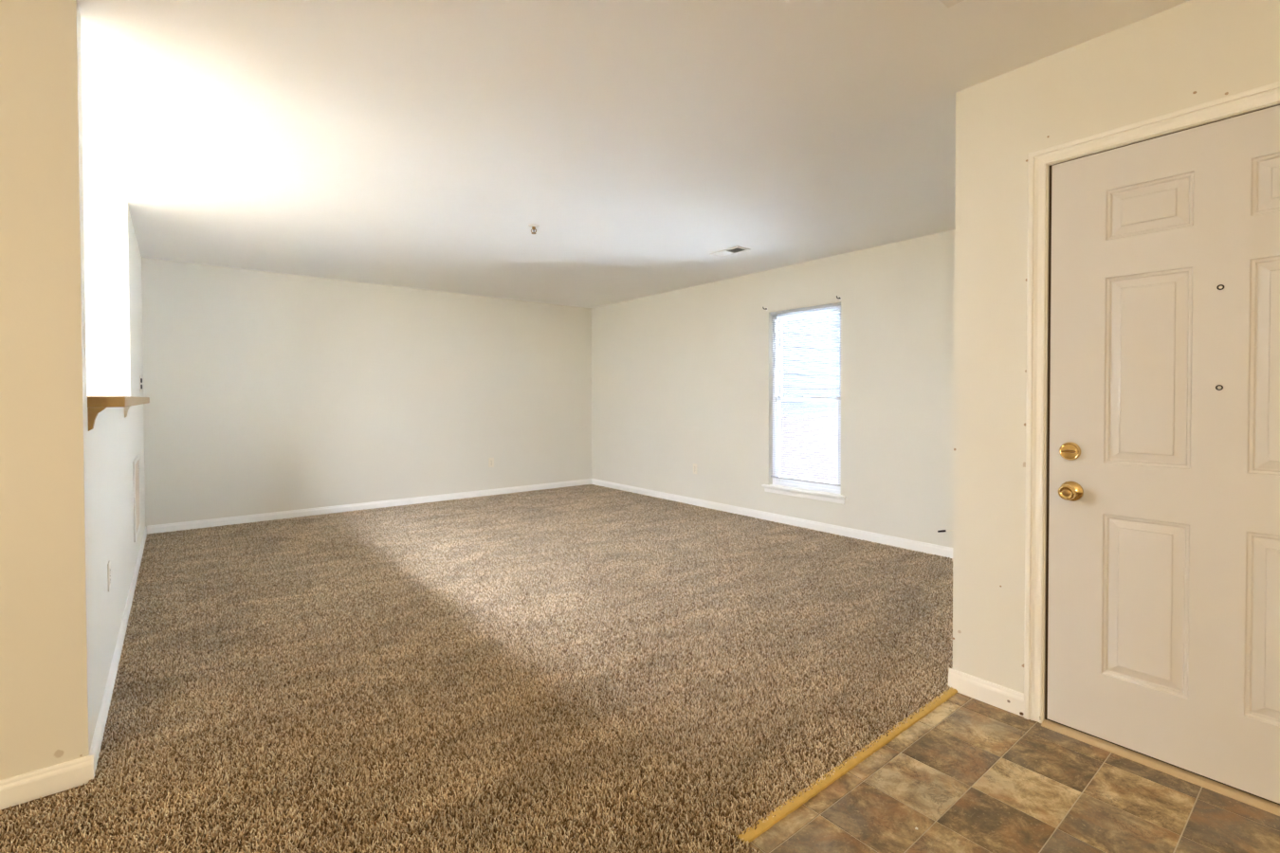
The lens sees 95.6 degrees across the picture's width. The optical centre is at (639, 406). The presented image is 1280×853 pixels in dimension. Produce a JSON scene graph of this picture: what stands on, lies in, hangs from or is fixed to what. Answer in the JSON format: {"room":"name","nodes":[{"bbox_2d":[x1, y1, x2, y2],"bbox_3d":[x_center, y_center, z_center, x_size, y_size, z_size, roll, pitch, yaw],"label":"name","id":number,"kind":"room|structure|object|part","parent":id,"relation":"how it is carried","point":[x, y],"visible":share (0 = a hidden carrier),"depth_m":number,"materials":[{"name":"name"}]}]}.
{"room":"empty living room","nodes":[
{"label":"empty living room","id":0,"kind":"room"},
{"bbox_2d":[0,0,92,780],"bbox_3d":[-2.852,-0.025,0.986,2.772,2.440,0.114,-1,1,-39],"label":"wall","id":1,"kind":"structure","parent":0,"point":[45,671],"depth_m":1.75,"materials":[{"name":"paint"}]},
{"bbox_2d":[0,754,94,810],"bbox_3d":[-2.806,1.153,0.959,2.784,0.084,0.012,-1,1,-39],"label":"baseboard","id":2,"kind":"structure","parent":1,"relation":"attached to","point":[27,787],"depth_m":1.76,"materials":[{"name":"white wood"}]},
{"bbox_2d":[83,195,106,396],"bbox_3d":[-4.436,-0.048,2.783,2.778,2.440,0.120,-1,1,-39],"label":"wall","id":3,"kind":"structure","parent":0,"point":[93,206],"depth_m":3.57,"materials":[{"name":"beige paint"}]},
{"bbox_2d":[87,199,145,735],"bbox_3d":[-3.126,-0.061,3.460,0.114,2.440,4.095,-1,1,-39],"label":"wall","id":4,"kind":"structure","parent":0,"point":[115,441],"depth_m":3.25,"materials":[{"name":"beige paint"}]},
{"bbox_2d":[107,560,110,591],"bbox_3d":[-2.192,0.701,2.399,0.007,0.114,0.070,-1,1,-39],"label":"wall outlet","id":5,"kind":"object","parent":4,"relation":"attached to","point":[109,562],"visible":1,"depth_m":2.38,"materials":[{"name":"beige plastic"}]},
{"bbox_2d":[89,526,146,775],"bbox_3d":[-3.039,1.117,3.472,0.012,0.084,4.208,-1,1,-39],"label":"baseboard","id":6,"kind":"structure","parent":4,"relation":"attached to","point":[98,737],"depth_m":2.43,"materials":[{"name":"white wood"}]},
{"bbox_2d":[87,396,149,431],"bbox_3d":[-2.536,0.013,2.767,0.243,0.115,2.274,-1,1,-39],"label":"bar ledge","id":7,"kind":"object","parent":4,"relation":"attached to","point":[96,405],"visible":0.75,"depth_m":1.93,"materials":[{"name":"beige laminate"}]},
{"bbox_2d":[132,455,140,542],"bbox_3d":[-3.497,0.624,4.037,0.010,0.530,0.600,-1,1,-39],"label":"air vent","id":8,"kind":"object","parent":4,"relation":"in","point":[136,464],"visible":1,"depth_m":3.96,"materials":[{"name":"white metal"}]},
{"bbox_2d":[139,375,142,391],"bbox_3d":[-4.016,-0.182,4.674,0.012,0.126,0.120,-1,1,-39],"label":"wall plate","id":9,"kind":"object","parent":4,"relation":"attached to","point":[140,378],"visible":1,"depth_m":4.64,"materials":[{"name":"beige plastic"}]},
{"bbox_2d":[141,257,591,528],"bbox_3d":[-2.548,-0.109,6.617,4.957,2.440,0.120,-1,1,-39],"label":"wall","id":10,"kind":"structure","parent":0,"point":[267,392],"depth_m":6.10,"materials":[{"name":"beige paint"}]},
{"bbox_2d":[146,478,591,534],"bbox_3d":[-2.506,1.070,6.581,4.698,0.084,0.012,-1,1,-39],"label":"baseboard","id":11,"kind":"structure","parent":10,"relation":"attached to","point":[204,523],"depth_m":6.10,"materials":[{"name":"white wood"}]},
{"bbox_2d":[488,457,493,467],"bbox_3d":[-1.825,0.690,7.124,0.070,0.114,0.007,-1,1,-39],"label":"wall outlet","id":12,"kind":"object","parent":10,"relation":"attached to","point":[490,460],"visible":1,"depth_m":7.12,"materials":[{"name":"beige plastic"}]},
{"bbox_2d":[76,0,1190,308],"bbox_3d":[-0.618,-1.312,1.806,7.915,0.100,10.022,-1,1,-39],"label":"ceiling","id":13,"kind":"structure","parent":0,"point":[418,144],"depth_m":2.66,"materials":[{"name":"paint"}]},
{"bbox_2d":[528,223,539,234],"bbox_3d":[-0.761,-1.267,4.165,0.080,0.058,0.080,-1,1,-39],"label":"sprinkler","id":14,"kind":"object","parent":13,"relation":"attached to","point":[533,226],"visible":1,"depth_m":4.16,"materials":[{"name":"white metal"}]},
{"bbox_2d":[709,245,750,256],"bbox_3d":[0.757,-1.306,4.905,0.160,0.009,0.320,-1,1,-39],"label":"ceiling vent","id":15,"kind":"object","parent":13,"relation":"in","point":[736,249],"visible":1,"depth_m":4.89,"materials":[{"name":"white metal"}]},
{"bbox_2d":[939,0,963,7],"bbox_3d":[0.944,-1.251,1.611,0.303,0.022,0.306,-1,1,-39],"label":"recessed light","id":16,"kind":"object","parent":13,"relation":"in","point":[948,3],"visible":1,"depth_m":1.79,"materials":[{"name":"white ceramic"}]},
{"bbox_2d":[591,229,954,548],"bbox_3d":[1.141,-0.105,5.872,0.120,2.440,5.646,-1,1,-39],"label":"wall","id":17,"kind":"structure","parent":0,"point":[682,378],"depth_m":5.58,"materials":[{"name":"beige paint"}]},
{"bbox_2d":[591,478,952,558],"bbox_3d":[1.091,1.073,5.848,0.012,0.084,5.646,-1,1,-39],"label":"baseboard","id":18,"kind":"structure","parent":17,"relation":"attached to","point":[913,545],"depth_m":5.36,"materials":[{"name":"white wood"}]},
{"bbox_2d":[761,306,845,504],"bbox_3d":[1.525,-0.035,5.359,0.160,1.748,0.889,-1,1,-39],"label":"window","id":19,"kind":"structure","parent":17,"relation":"in","point":[796,488],"depth_m":5.46,"materials":[{"name":"white plastic"}]},
{"bbox_3d":[1.502,0.778,5.351,0.095,0.020,0.889,-1,1,-39],"label":"sill","id":20,"kind":"part","parent":19,"relation":"part of","materials":[{"name":"white wood"}]},
{"bbox_2d":[770,302,841,486],"bbox_3d":[1.513,-0.093,5.346,0.038,1.629,0.765,-1,1,-39],"label":"mini blind","id":21,"kind":"object","parent":19,"relation":"attached to","point":[792,311],"visible":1,"depth_m":5.33,"materials":[{"name":"plastic"}]},
{"bbox_3d":[1.336,-0.085,5.549,0.003,1.608,0.005,-1,1,-39],"label":"lift cord","id":22,"kind":"part","parent":21,"relation":"part of","materials":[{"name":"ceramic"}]},
{"bbox_3d":[1.519,0.686,5.361,0.025,0.016,0.761,-1,1,-39],"label":"rail","id":23,"kind":"part","parent":21,"relation":"part of","materials":[{"name":"plastic"}]},
{"bbox_3d":[1.555,0.326,5.385,0.024,0.825,0.721,-1,1,-39],"label":"sash","id":24,"kind":"part","parent":19,"relation":"part of","materials":[{"name":"white plastic"}]},
{"bbox_3d":[1.573,-0.463,5.389,0.022,0.833,0.721,-1,1,-39],"label":"sash","id":25,"kind":"part","parent":19,"relation":"part of","materials":[{"name":"white glass"}]},
{"bbox_2d":[748,693,1279,852],"bbox_3d":[-0.613,1.238,1.844,7.915,0.120,10.022,-1,1,-39],"label":"floor","id":26,"kind":"structure","parent":0,"point":[973,776],"depth_m":1.72,"materials":[{"name":"tile"}]},
{"bbox_2d":[0,484,954,852],"bbox_3d":[-0.568,1.176,1.931,7.495,0.003,9.702,-1,1,-39],"label":"carpet","id":27,"kind":"object","parent":26,"relation":"on","point":[585,668],"visible":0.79,"depth_m":2.45,"materials":[{"name":"brown carpet"}]},
{"bbox_2d":[736,687,957,843],"bbox_3d":[0.781,1.167,1.975,1.304,0.013,0.031,-1,1,-39],"label":"strip","id":28,"kind":"object","parent":26,"relation":"on","point":[789,808],"visible":0.98,"depth_m":1.85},
{"bbox_2d":[952,0,1279,694],"bbox_3d":[3.382,-0.045,1.455,2.127,2.440,4.056,-1,1,-39],"label":"wall","id":29,"kind":"structure","parent":0,"point":[1193,52],"depth_m":2.21,"materials":[{"name":"paint"}]},
{"bbox_2d":[948,667,1023,717],"bbox_3d":[1.362,1.125,2.292,0.012,0.084,0.276,-1,1,-39],"label":"baseboard","id":30,"kind":"structure","parent":29,"relation":"attached to","point":[1000,697],"depth_m":2.28,"materials":[{"name":"white wood"}]},
{"bbox_2d":[1024,80,1279,816],"bbox_3d":[1.792,0.121,1.794,0.182,2.105,1.019,-1,1,-39],"label":"door","id":31,"kind":"structure","parent":29,"relation":"in","point":[1152,636],"depth_m":1.88,"materials":[{"name":"beige paint"}]},
{"bbox_3d":[1.460,0.116,2.145,0.020,2.104,0.056,-1,1,-39],"label":"casing","id":32,"kind":"part","parent":31,"relation":"part of","materials":[{"name":"white wood"}]},
{"bbox_3d":[1.670,0.649,1.923,0.012,0.555,0.220,-1,1,-39],"label":"panel","id":33,"kind":"part","parent":31,"relation":"part of","materials":[{"name":"beige paint"}]},
{"bbox_3d":[1.669,-0.120,1.912,0.012,0.637,0.220,-1,1,-39],"label":"panel","id":34,"kind":"part","parent":31,"relation":"part of","materials":[{"name":"beige paint"}]},
{"bbox_3d":[1.667,-0.651,1.904,0.012,0.171,0.220,-1,1,-39],"label":"panel","id":35,"kind":"part","parent":31,"relation":"part of","materials":[{"name":"beige paint"}]},
{"bbox_3d":[1.758,-0.903,1.754,0.020,0.056,1.019,-1,1,-39],"label":"casing","id":36,"kind":"part","parent":31,"relation":"part of","materials":[{"name":"white wood"}]},
{"bbox_3d":[1.884,0.653,1.655,0.012,0.555,0.220,-1,1,-39],"label":"panel","id":37,"kind":"part","parent":31,"relation":"part of","materials":[{"name":"beige paint"}]},
{"bbox_3d":[1.882,-0.117,1.644,0.012,0.637,0.220,-1,1,-39],"label":"panel","id":38,"kind":"part","parent":31,"relation":"part of","materials":[{"name":"beige paint"}]},
{"bbox_3d":[1.881,-0.648,1.636,0.012,0.171,0.220,-1,1,-39],"label":"panel","id":39,"kind":"part","parent":31,"relation":"part of","materials":[{"name":"beige paint"}]},
{"label":"outside","id":40,"kind":"structure","parent":0,"visible":0},
{"bbox_3d":[10.413,1.524,14.728,25.385,0.120,50.000,-1,1,-39],"label":"ground","id":41,"kind":"structure","parent":40,"visible":0},
{"bbox_2d":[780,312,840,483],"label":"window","id":42,"kind":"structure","parent":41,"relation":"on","point":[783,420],"depth_m":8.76,"materials":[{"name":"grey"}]}
]}

